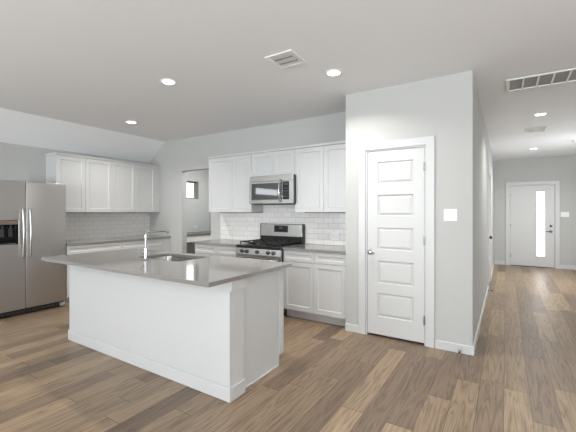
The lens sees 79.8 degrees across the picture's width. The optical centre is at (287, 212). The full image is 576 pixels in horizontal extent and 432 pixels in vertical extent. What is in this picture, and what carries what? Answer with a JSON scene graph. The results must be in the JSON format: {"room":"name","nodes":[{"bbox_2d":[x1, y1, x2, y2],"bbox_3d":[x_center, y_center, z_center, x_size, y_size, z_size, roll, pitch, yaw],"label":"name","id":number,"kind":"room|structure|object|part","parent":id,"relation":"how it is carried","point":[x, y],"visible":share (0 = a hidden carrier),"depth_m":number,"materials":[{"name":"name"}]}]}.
{"room":"kitchen","nodes":[
{"label":"kitchen","id":0,"kind":"room"},
{"bbox_2d":[0,142,208,239],"bbox_3d":[-3.578,0.190,5.817,0.150,2.365,15.200,0,0,32],"label":"wall","id":1,"kind":"structure","parent":0,"point":[17,162],"depth_m":5.33,"materials":[{"name":"grey paint"}]},
{"bbox_2d":[45,152,111,212],"bbox_3d":[-3.401,-0.448,5.642,0.335,0.915,0.880,0,0,32],"label":"upper cabinet","id":2,"kind":"object","parent":1,"relation":"attached to","point":[88,180],"visible":0.91,"depth_m":5.53,"materials":[{"name":"white paint"}]},
{"bbox_3d":[-3.388,-0.434,5.379,0.019,0.868,0.428,0,0,32],"label":"door","id":3,"kind":"part","parent":2,"relation":"part of","materials":[{"name":"white paint"}]},
{"bbox_3d":[-3.401,-0.890,5.642,0.335,0.030,0.880,0,0,32],"label":"trim","id":4,"kind":"part","parent":2,"relation":"part of","materials":[{"name":"white paint"}]},
{"bbox_3d":[-3.519,0.004,5.723,0.030,0.012,0.866,0,0,32],"label":"hanging rail","id":5,"kind":"part","parent":2,"relation":"part of","materials":[{"name":"white wood"}]},
{"bbox_3d":[-3.155,-0.434,5.747,0.019,0.868,0.438,0,0,32],"label":"door","id":6,"kind":"part","parent":2,"relation":"part of","materials":[{"name":"white paint"}]},
{"bbox_2d":[66,213,149,239],"bbox_3d":[-3.275,0.229,6.148,0.008,0.455,1.843,0,0,32],"label":"backsplash","id":7,"kind":"structure","parent":1,"relation":"attached to","point":[78,225],"depth_m":6.16,"materials":[{"name":"white tile"}]},
{"bbox_2d":[102,160,159,212],"bbox_3d":[-2.903,-0.448,6.427,0.335,0.915,0.972,0,0,32],"label":"upper cabinet","id":8,"kind":"object","parent":1,"relation":"attached to","point":[135,186],"visible":0.91,"depth_m":6.31,"materials":[{"name":"white paint"}]},
{"bbox_3d":[-2.917,-0.434,6.121,0.019,0.868,0.440,0,0,32],"label":"door","id":9,"kind":"part","parent":8,"relation":"part of","materials":[{"name":"white paint"}]},
{"bbox_3d":[-3.025,0.004,6.504,0.030,0.012,0.968,0,0,32],"label":"hanging rail","id":10,"kind":"part","parent":8,"relation":"part of","materials":[{"name":"white wood"}]},
{"bbox_3d":[-2.903,-0.890,6.427,0.335,0.030,0.972,0,0,32],"label":"trim","id":11,"kind":"part","parent":8,"relation":"part of","materials":[{"name":"white paint"}]},
{"bbox_3d":[-2.685,-0.434,6.488,0.019,0.868,0.422,0,0,32],"label":"door","id":12,"kind":"part","parent":8,"relation":"part of","materials":[{"name":"white paint"}]},
{"bbox_2d":[187,181,195,198],"bbox_3d":[-2.355,-0.505,7.818,0.045,0.403,0.648,0,0,32],"label":"window","id":13,"kind":"structure","parent":1,"relation":"in","point":[191,186],"depth_m":7.99,"materials":[{"name":"clear glass"}]},
{"bbox_3d":[-2.354,-0.505,7.817,0.006,0.337,0.582,0,0,32],"label":"pane","id":14,"kind":"part","parent":13,"relation":"part of","materials":[{"name":"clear glass"}]},
{"bbox_2d":[209,212,210,230],"bbox_3d":[0.513,-0.015,6.836,5.671,2.774,0.100,0,0,32],"label":"wall","id":15,"kind":"structure","parent":0,"point":[209,212],"depth_m":8.29,"materials":[{"name":"grey paint"}]},
{"bbox_2d":[150,112,345,252],"bbox_3d":[-0.358,-0.015,5.462,5.671,2.774,0.115,0,0,32],"label":"wall","id":16,"kind":"structure","parent":0,"point":[174,158],"depth_m":6.08,"materials":[{"name":"grey paint"}]},
{"bbox_2d":[208,152,262,212],"bbox_3d":[-0.849,-0.448,5.524,0.894,0.915,0.303,0,0,32],"label":"upper cabinet","id":17,"kind":"object","parent":16,"relation":"attached to","point":[230,174],"visible":0.87,"depth_m":5.38,"materials":[{"name":"white paint"}]},
{"bbox_3d":[-1.079,-0.434,5.509,0.505,0.868,0.019,0,0,32],"label":"door","id":18,"kind":"part","parent":17,"relation":"part of","materials":[{"name":"white paint"}]},
{"bbox_3d":[-0.849,-0.890,5.524,0.894,0.030,0.303,0,0,32],"label":"trim","id":19,"kind":"part","parent":17,"relation":"part of","materials":[{"name":"white paint"}]},
{"bbox_3d":[-0.777,0.004,5.630,0.882,0.012,0.030,0,0,32],"label":"hanging rail","id":20,"kind":"part","parent":17,"relation":"part of","materials":[{"name":"white wood"}]},
{"bbox_3d":[-0.704,-0.434,5.271,0.377,0.868,0.019,0,0,32],"label":"door","id":21,"kind":"part","parent":17,"relation":"part of","materials":[{"name":"white paint"}]},
{"bbox_2d":[251,147,294,176],"bbox_3d":[-0.149,-0.713,5.080,0.758,0.384,0.303,0,0,32],"label":"upper cabinet","id":22,"kind":"object","parent":16,"relation":"attached to","point":[280,161],"visible":0.77,"depth_m":4.95,"materials":[{"name":"white paint"}]},
{"bbox_3d":[-0.376,-0.695,5.064,0.391,0.347,0.019,0,0,32],"label":"door","id":23,"kind":"part","parent":22,"relation":"part of","materials":[{"name":"white paint"}]},
{"bbox_2d":[249,174,295,204],"bbox_3d":[-0.165,-0.314,4.999,0.744,0.408,0.442,0,0,32],"label":"microwave","id":24,"kind":"object","parent":22,"relation":"attached to","point":[273,189],"visible":0.96,"depth_m":4.84,"materials":[{"name":"silver metal"}]},
{"bbox_3d":[-0.313,-0.279,4.923,0.574,0.314,0.040,0,0,32],"label":"door","id":25,"kind":"part","parent":24,"relation":"part of","materials":[{"name":"silver metal"}]},
{"bbox_3d":[-0.117,-0.300,4.745,0.025,0.321,0.065,0,0,32],"label":"handle","id":26,"kind":"part","parent":24,"relation":"part of","materials":[{"name":"silver metal"}]},
{"bbox_3d":[0.002,-0.279,4.724,0.168,0.314,0.038,0,0,32],"label":"control panel","id":27,"kind":"part","parent":24,"relation":"part of","materials":[{"name":"silver metal"}]},
{"bbox_3d":[-0.149,-0.890,5.080,0.758,0.030,0.303,0,0,32],"label":"trim","id":28,"kind":"part","parent":22,"relation":"part of","materials":[{"name":"white paint"}]},
{"bbox_3d":[-0.055,-0.695,4.861,0.363,0.347,0.019,0,0,32],"label":"door","id":29,"kind":"part","parent":22,"relation":"part of","materials":[{"name":"white paint"}]},
{"bbox_2d":[220,205,345,245],"bbox_3d":[-0.076,0.164,5.210,2.547,0.584,0.008,0,0,32],"label":"backsplash","id":30,"kind":"structure","parent":16,"relation":"attached to","point":[319,227],"depth_m":5.17,"materials":[{"name":"white tile"}]},
{"bbox_2d":[331,232,338,240],"bbox_3d":[0.651,0.332,4.738,0.118,0.118,0.010,0,0,32],"label":"wall outlet","id":31,"kind":"object","parent":30,"relation":"attached to","point":[334,235],"visible":1,"depth_m":4.74,"materials":[{"name":"white plastic"}]},
{"bbox_2d":[295,141,345,212],"bbox_3d":[0.547,-0.448,4.640,0.884,0.915,0.303,0,0,32],"label":"upper cabinet","id":32,"kind":"object","parent":16,"relation":"attached to","point":[320,169],"visible":0.74,"depth_m":4.54,"materials":[{"name":"white paint"}]},
{"bbox_3d":[0.287,-0.434,4.644,0.438,0.868,0.019,0,0,32],"label":"door","id":33,"kind":"part","parent":32,"relation":"part of","materials":[{"name":"white paint"}]},
{"bbox_3d":[0.547,-0.890,4.640,0.884,0.030,0.303,0,0,32],"label":"trim","id":34,"kind":"part","parent":32,"relation":"part of","materials":[{"name":"white paint"}]},
{"bbox_3d":[0.616,0.004,4.747,0.880,0.012,0.030,0,0,32],"label":"hanging rail","id":35,"kind":"part","parent":32,"relation":"part of","materials":[{"name":"white wood"}]},
{"bbox_3d":[0.660,-0.434,4.408,0.440,0.868,0.019,0,0,32],"label":"door","id":36,"kind":"part","parent":32,"relation":"part of","materials":[{"name":"white paint"}]},
{"bbox_2d":[0,0,575,170],"bbox_3d":[0.661,-1.238,3.203,10.110,0.489,15.320,0,0,32],"label":"ceiling","id":37,"kind":"structure","parent":0,"point":[73,73],"depth_m":3.09,"materials":[{"name":"paint"}]},
{"bbox_2d":[160,79,176,84],"bbox_3d":[-1.245,-1.357,3.590,0.164,0.009,0.164,0,0,32],"label":"recessed light","id":38,"kind":"object","parent":37,"relation":"in","point":[164,81],"visible":1,"depth_m":3.57,"materials":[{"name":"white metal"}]},
{"bbox_2d":[264,49,307,68],"bbox_3d":[-0.015,-1.354,3.061,0.280,0.014,0.280,0,0,32],"label":"ceiling vent","id":39,"kind":"object","parent":37,"relation":"in","point":[289,58],"visible":1,"depth_m":3.05,"materials":[{"name":"white metal"}]},
{"bbox_2d":[325,69,341,75],"bbox_3d":[0.444,-1.357,3.359,0.164,0.009,0.164,0,0,32],"label":"recessed light","id":40,"kind":"object","parent":37,"relation":"in","point":[333,72],"visible":1,"depth_m":3.34,"materials":[{"name":"white plastic"}]},
{"bbox_2d":[525,126,547,132],"bbox_3d":[4.076,-1.355,5.669,0.290,0.012,0.380,0,0,32],"label":"ceiling vent","id":41,"kind":"object","parent":37,"relation":"in","point":[536,129],"visible":1,"depth_m":5.66,"materials":[{"name":"white metal"}]},
{"bbox_2d":[533,112,547,115],"bbox_3d":[3.502,-1.357,4.779,0.164,0.009,0.164,0,0,32],"label":"recessed light","id":42,"kind":"object","parent":37,"relation":"in","point":[542,113],"visible":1,"depth_m":4.78,"materials":[{"name":"white plastic"}]},
{"bbox_2d":[506,68,575,91],"bbox_3d":[2.741,-1.355,3.454,0.936,0.014,0.400,0,0,32],"label":"ceiling vent","id":43,"kind":"object","parent":37,"relation":"in","point":[569,75],"visible":1,"depth_m":3.55,"materials":[{"name":"grey metal"}]},
{"bbox_2d":[0,264,575,431],"bbox_3d":[0.661,1.432,3.203,10.110,0.120,15.320,0,0,32],"label":"floor","id":44,"kind":"structure","parent":0,"point":[520,376],"depth_m":2.81,"materials":[{"name":"brown wood"}]},
{"bbox_2d":[0,180,65,317],"bbox_3d":[-3.705,0.481,4.780,0.680,1.782,0.908,0,0,32],"label":"refrigerator","id":45,"kind":"object","parent":44,"relation":"on","point":[32,214],"visible":1,"depth_m":4.64,"materials":[{"name":"grey metal"}]},
{"bbox_3d":[-3.631,0.132,4.444,0.050,0.056,0.240,0,0,32],"label":"dispenser panel","id":46,"kind":"part","parent":45,"relation":"part of","materials":[{"name":"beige metal"}]},
{"bbox_3d":[-3.641,0.437,4.443,0.069,1.694,0.407,0,0,32],"label":"freezer door","id":47,"kind":"part","parent":45,"relation":"part of","materials":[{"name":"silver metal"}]},
{"bbox_3d":[-3.496,0.277,4.548,0.078,0.668,0.029,0,0,32],"label":"handle","id":48,"kind":"part","parent":45,"relation":"part of","materials":[{"name":"silver metal"}]},
{"bbox_3d":[-3.454,0.277,4.616,0.078,0.668,0.029,0,0,32],"label":"handle","id":49,"kind":"part","parent":45,"relation":"part of","materials":[{"name":"silver metal"}]},
{"bbox_3d":[-3.397,0.437,4.829,0.069,1.694,0.495,0,0,32],"label":"fridge door","id":50,"kind":"part","parent":45,"relation":"part of","materials":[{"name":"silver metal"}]},
{"bbox_2d":[65,242,121,304],"bbox_3d":[-3.272,0.930,5.570,0.628,0.881,0.861,0,0,32],"label":"base cabinet","id":51,"kind":"object","parent":44,"relation":"on","point":[97,247],"visible":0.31,"depth_m":5.28,"materials":[{"name":"white paint"}]},
{"bbox_3d":[-3.130,0.946,5.225,0.019,0.617,0.428,0,0,32],"label":"door","id":52,"kind":"part","parent":51,"relation":"part of","materials":[{"name":"white paint"}]},
{"bbox_3d":[-3.014,0.565,5.407,0.019,0.130,0.860,0,0,32],"label":"drawer","id":53,"kind":"part","parent":51,"relation":"part of","materials":[{"name":"white paint"}]},
{"bbox_2d":[66,235,170,245],"bbox_3d":[-2.999,0.473,5.975,0.641,0.030,1.842,0,0,32],"label":"countertop","id":54,"kind":"structure","parent":51,"relation":"on","point":[127,238],"depth_m":5.78,"materials":[{"name":"grey stone"}]},
{"bbox_2d":[121,238,169,251],"bbox_3d":[-2.779,0.930,6.348,0.628,0.881,0.973,0,0,32],"label":"base cabinet","id":55,"kind":"object","parent":44,"relation":"on","point":[163,244],"visible":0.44,"depth_m":6.24,"materials":[{"name":"white paint"}]},
{"bbox_3d":[-2.569,0.565,6.111,0.019,0.130,0.797,0,0,32],"label":"drawer","id":56,"kind":"part","parent":55,"relation":"part of","materials":[{"name":"white paint"}]},
{"bbox_3d":[-2.462,0.946,6.280,0.019,0.617,0.397,0,0,32],"label":"door","id":57,"kind":"part","parent":55,"relation":"part of","materials":[{"name":"white paint"}]},
{"bbox_2d":[68,265,283,402],"bbox_3d":[-1.189,0.930,3.405,2.321,0.882,0.750,0,0,32],"label":"kitchen island","id":58,"kind":"object","parent":44,"relation":"on","point":[218,341],"visible":0.7,"depth_m":2.86,"materials":[{"name":"white paint"}]},
{"bbox_3d":[-1.386,0.930,3.115,2.295,0.882,0.020,0,0,32],"label":"panel","id":59,"kind":"part","parent":58,"relation":"part of","materials":[{"name":"white paint"}]},
{"bbox_3d":[-1.347,1.319,3.165,2.312,0.104,0.177,0,0,32],"label":"baseboard","id":60,"kind":"part","parent":58,"relation":"part of","materials":[{"name":"white paint"}]},
{"bbox_2d":[41,248,291,286],"bbox_3d":[-1.234,0.473,3.298,2.357,0.030,1.038,0,0,32],"label":"island countertop","id":61,"kind":"structure","parent":58,"relation":"on","point":[204,270],"depth_m":3.02,"materials":[{"name":"grey stone"}]},
{"bbox_2d":[141,230,170,259],"bbox_3d":[-1.319,0.316,3.433,0.108,0.282,0.315,0,0,32],"label":"faucet","id":62,"kind":"object","parent":61,"relation":"on","point":[145,253],"visible":1,"depth_m":3.31,"materials":[{"name":"silver metal"}]},
{"bbox_3d":[-1.299,0.256,3.415,0.023,0.162,0.274,0,0,32],"label":"spout","id":63,"kind":"part","parent":62,"relation":"part of","materials":[{"name":"silver metal"}]},
{"bbox_2d":[149,256,194,260],"bbox_3d":[-1.174,0.595,3.519,0.666,0.212,0.446,0,0,32],"label":"sink","id":64,"kind":"object","parent":61,"relation":"in","point":[168,258],"visible":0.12,"depth_m":3.78,"materials":[{"name":"silver metal"}]},
{"bbox_3d":[-0.389,0.930,2.578,0.036,0.882,0.140,0,0,32],"label":"corner post","id":65,"kind":"part","parent":58,"relation":"part of","materials":[{"name":"white paint"}]},
{"bbox_3d":[-0.208,0.930,2.887,0.010,0.882,0.574,0,0,32],"label":"panel","id":66,"kind":"part","parent":58,"relation":"part of","materials":[{"name":"white paint"}]},
{"bbox_3d":[-0.216,1.363,2.855,0.012,0.015,0.502,0,0,32],"label":"shoe molding","id":67,"kind":"part","parent":58,"relation":"part of","materials":[{"name":"white paint"}]},
{"bbox_2d":[187,231,210,253],"bbox_3d":[-2.054,0.913,7.530,0.588,0.914,1.471,0,0,32],"label":"countertop","id":68,"kind":"structure","parent":44,"relation":"on","point":[205,235],"depth_m":7.20,"materials":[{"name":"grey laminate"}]},
{"bbox_3d":[-2.060,0.552,7.534,0.573,0.129,1.469,0,0,32],"label":"drawer","id":69,"kind":"part","parent":68,"relation":"part of","materials":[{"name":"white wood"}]},
{"bbox_2d":[195,244,235,257],"bbox_3d":[-0.924,0.930,5.399,0.883,0.881,0.592,0,0,32],"label":"base cabinet","id":70,"kind":"object","parent":44,"relation":"on","point":[202,249],"visible":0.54,"depth_m":5.15,"materials":[{"name":"white paint"}]},
{"bbox_3d":[-1.265,0.565,5.275,0.439,0.130,0.019,0,0,32],"label":"drawer","id":71,"kind":"part","parent":70,"relation":"part of","materials":[{"name":"white paint"}]},
{"bbox_2d":[193,239,252,245],"bbox_3d":[-0.937,0.473,5.388,0.896,0.030,0.611,0,0,32],"label":"countertop","id":72,"kind":"structure","parent":70,"relation":"on","point":[224,242],"depth_m":5.25,"materials":[{"name":"grey stone"}]},
{"bbox_3d":[-0.891,0.565,5.038,0.440,0.130,0.019,0,0,32],"label":"drawer","id":73,"kind":"part","parent":70,"relation":"part of","materials":[{"name":"white paint"}]},
{"bbox_2d":[236,223,304,313],"bbox_3d":[-0.259,0.772,4.900,0.760,1.200,0.696,0,0,32],"label":"gas range","id":74,"kind":"object","parent":44,"relation":"on","point":[273,237],"visible":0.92,"depth_m":4.85,"materials":[{"name":"silver metal"}]},
{"bbox_3d":[-0.430,0.637,4.631,0.665,0.024,0.058,0,0,32],"label":"handle","id":75,"kind":"part","parent":74,"relation":"part of","materials":[{"name":"silver metal"}]},
{"bbox_3d":[-0.404,0.877,4.672,0.752,0.580,0.041,0,0,32],"label":"oven door","id":76,"kind":"part","parent":74,"relation":"part of","materials":[{"name":"silver metal"}]},
{"bbox_3d":[-0.406,0.538,4.668,0.754,0.087,0.050,0,0,32],"label":"control panel","id":77,"kind":"part","parent":74,"relation":"part of","materials":[{"name":"silver metal"}]},
{"bbox_2d":[236,242,304,249],"bbox_3d":[-0.243,0.472,4.926,0.760,0.044,0.635,0,0,32],"label":"cooktop","id":78,"kind":"object","parent":74,"relation":"in","point":[249,245],"depth_m":4.72,"materials":[{"name":"black metal"}]},
{"bbox_3d":[-0.105,0.247,5.137,0.243,0.100,0.008,0,0,32],"label":"display panel","id":79,"kind":"part","parent":74,"relation":"part of","materials":[{"name":"black glass"}]},
{"bbox_2d":[284,250,345,325],"bbox_3d":[0.471,0.930,4.515,0.880,0.881,0.592,0,0,32],"label":"base cabinet","id":80,"kind":"object","parent":44,"relation":"on","point":[315,283],"visible":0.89,"depth_m":4.25,"materials":[{"name":"white paint"}]},
{"bbox_3d":[0.133,0.565,4.390,0.443,0.130,0.019,0,0,32],"label":"drawer","id":81,"kind":"part","parent":80,"relation":"part of","materials":[{"name":"white paint"}]},
{"bbox_3d":[0.133,0.946,4.390,0.443,0.617,0.019,0,0,32],"label":"door","id":82,"kind":"part","parent":80,"relation":"part of","materials":[{"name":"white paint"}]},
{"bbox_2d":[283,244,345,253],"bbox_3d":[0.463,0.473,4.501,0.879,0.030,0.611,0,0,32],"label":"countertop","id":83,"kind":"structure","parent":80,"relation":"on","point":[303,247],"depth_m":4.35,"materials":[{"name":"grey stone"}]},
{"bbox_3d":[0.505,0.565,4.154,0.431,0.130,0.019,0,0,32],"label":"drawer","id":84,"kind":"part","parent":80,"relation":"part of","materials":[{"name":"white paint"}]},
{"bbox_3d":[0.505,0.946,4.154,0.431,0.617,0.019,0,0,32],"label":"door","id":85,"kind":"part","parent":80,"relation":"part of","materials":[{"name":"white paint"}]},
{"bbox_2d":[346,70,472,345],"bbox_3d":[1.252,-0.015,3.705,1.303,2.774,0.115,0,0,32],"label":"wall","id":86,"kind":"structure","parent":0,"point":[441,107],"depth_m":3.45,"materials":[{"name":"grey paint"}]},
{"bbox_2d":[345,323,357,332],"bbox_3d":[0.734,1.330,3.956,0.158,0.084,0.014,0,0,32],"label":"baseboard","id":87,"kind":"structure","parent":86,"relation":"attached to","point":[348,327],"depth_m":3.95,"materials":[{"name":"white paint"}]},
{"bbox_2d":[358,136,434,347],"bbox_3d":[1.159,0.300,3.725,0.804,2.143,0.179,0,0,32],"label":"door","id":88,"kind":"structure","parent":86,"relation":"in","point":[396,185],"depth_m":3.69,"materials":[{"name":"white paint"}]},
{"bbox_3d":[0.915,0.442,3.814,0.066,0.066,0.067,0,0,32],"label":"knob","id":89,"kind":"part","parent":88,"relation":"part of","materials":[{"name":"silver metal"}]},
{"bbox_2d":[444,209,456,220],"bbox_3d":[1.603,0.029,3.403,0.122,0.122,0.018,0,0,32],"label":"light switch","id":90,"kind":"object","parent":86,"relation":"attached to","point":[449,214],"visible":1,"depth_m":3.40,"materials":[{"name":"white plastic"}]},
{"bbox_2d":[435,340,473,355],"bbox_3d":[1.633,1.330,3.387,0.348,0.084,0.014,0,0,32],"label":"baseboard","id":91,"kind":"structure","parent":86,"relation":"attached to","point":[449,346],"depth_m":3.38,"materials":[{"name":"white paint"}]},
{"bbox_2d":[473,74,493,342],"bbox_3d":[3.589,-0.015,6.284,0.115,2.774,6.742,0,0,32],"label":"wall","id":92,"kind":"structure","parent":0,"point":[483,159],"depth_m":4.33,"materials":[{"name":"grey paint"}]},
{"bbox_2d":[473,286,488,353],"bbox_3d":[2.640,1.330,4.665,0.014,0.084,3.224,0,0,32],"label":"baseboard","id":93,"kind":"structure","parent":92,"relation":"attached to","point":[486,295],"depth_m":4.11,"materials":[{"name":"white paint"}]},
{"bbox_2d":[488,168,491,285],"bbox_3d":[3.744,0.300,6.471,0.178,2.143,0.982,0,0,32],"label":"door","id":94,"kind":"structure","parent":92,"relation":"in","point":[489,172],"depth_m":6.77,"materials":[{"name":"white paint"}]},
{"bbox_2d":[494,155,575,265],"bbox_3d":[6.475,-0.015,8.517,2.773,2.774,0.120,0,0,32],"label":"wall","id":95,"kind":"structure","parent":0,"point":[562,168],"depth_m":8.53,"materials":[{"name":"grey paint"}]},
{"bbox_2d":[495,260,504,264],"bbox_3d":[5.547,1.322,9.026,0.230,0.099,0.014,0,0,32],"label":"baseboard","id":96,"kind":"structure","parent":95,"relation":"attached to","point":[496,262],"depth_m":9.01,"materials":[{"name":"white paint"}]},
{"bbox_2d":[506,180,559,268],"bbox_3d":[6.151,0.299,8.695,1.112,2.146,0.166,0,0,32],"label":"door","id":97,"kind":"structure","parent":95,"relation":"in","point":[532,207],"depth_m":8.67,"materials":[{"name":"white paint"}]},
{"bbox_3d":[6.288,0.292,8.573,0.218,1.660,0.008,0,0,32],"label":"glass frame","id":98,"kind":"part","parent":97,"relation":"part of","materials":[{"name":"white glass"}]},
{"bbox_3d":[6.302,0.292,8.595,0.172,1.614,0.010,0,0,32],"label":"glass","id":99,"kind":"part","parent":97,"relation":"part of","materials":[{"name":"white glass"}]},
{"bbox_2d":[560,212,568,216],"bbox_3d":[6.676,0.055,8.308,0.165,0.118,0.018,0,0,32],"label":"light switch","id":100,"kind":"object","parent":95,"relation":"attached to","point":[562,214],"visible":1,"depth_m":8.31,"materials":[{"name":"white plastic"}]},
{"bbox_2d":[560,265,575,269],"bbox_3d":[7.015,1.322,8.096,0.990,0.099,0.014,0,0,32],"label":"baseboard","id":101,"kind":"structure","parent":95,"relation":"attached to","point":[572,267],"depth_m":8.27,"materials":[{"name":"white paint"}]}
]}

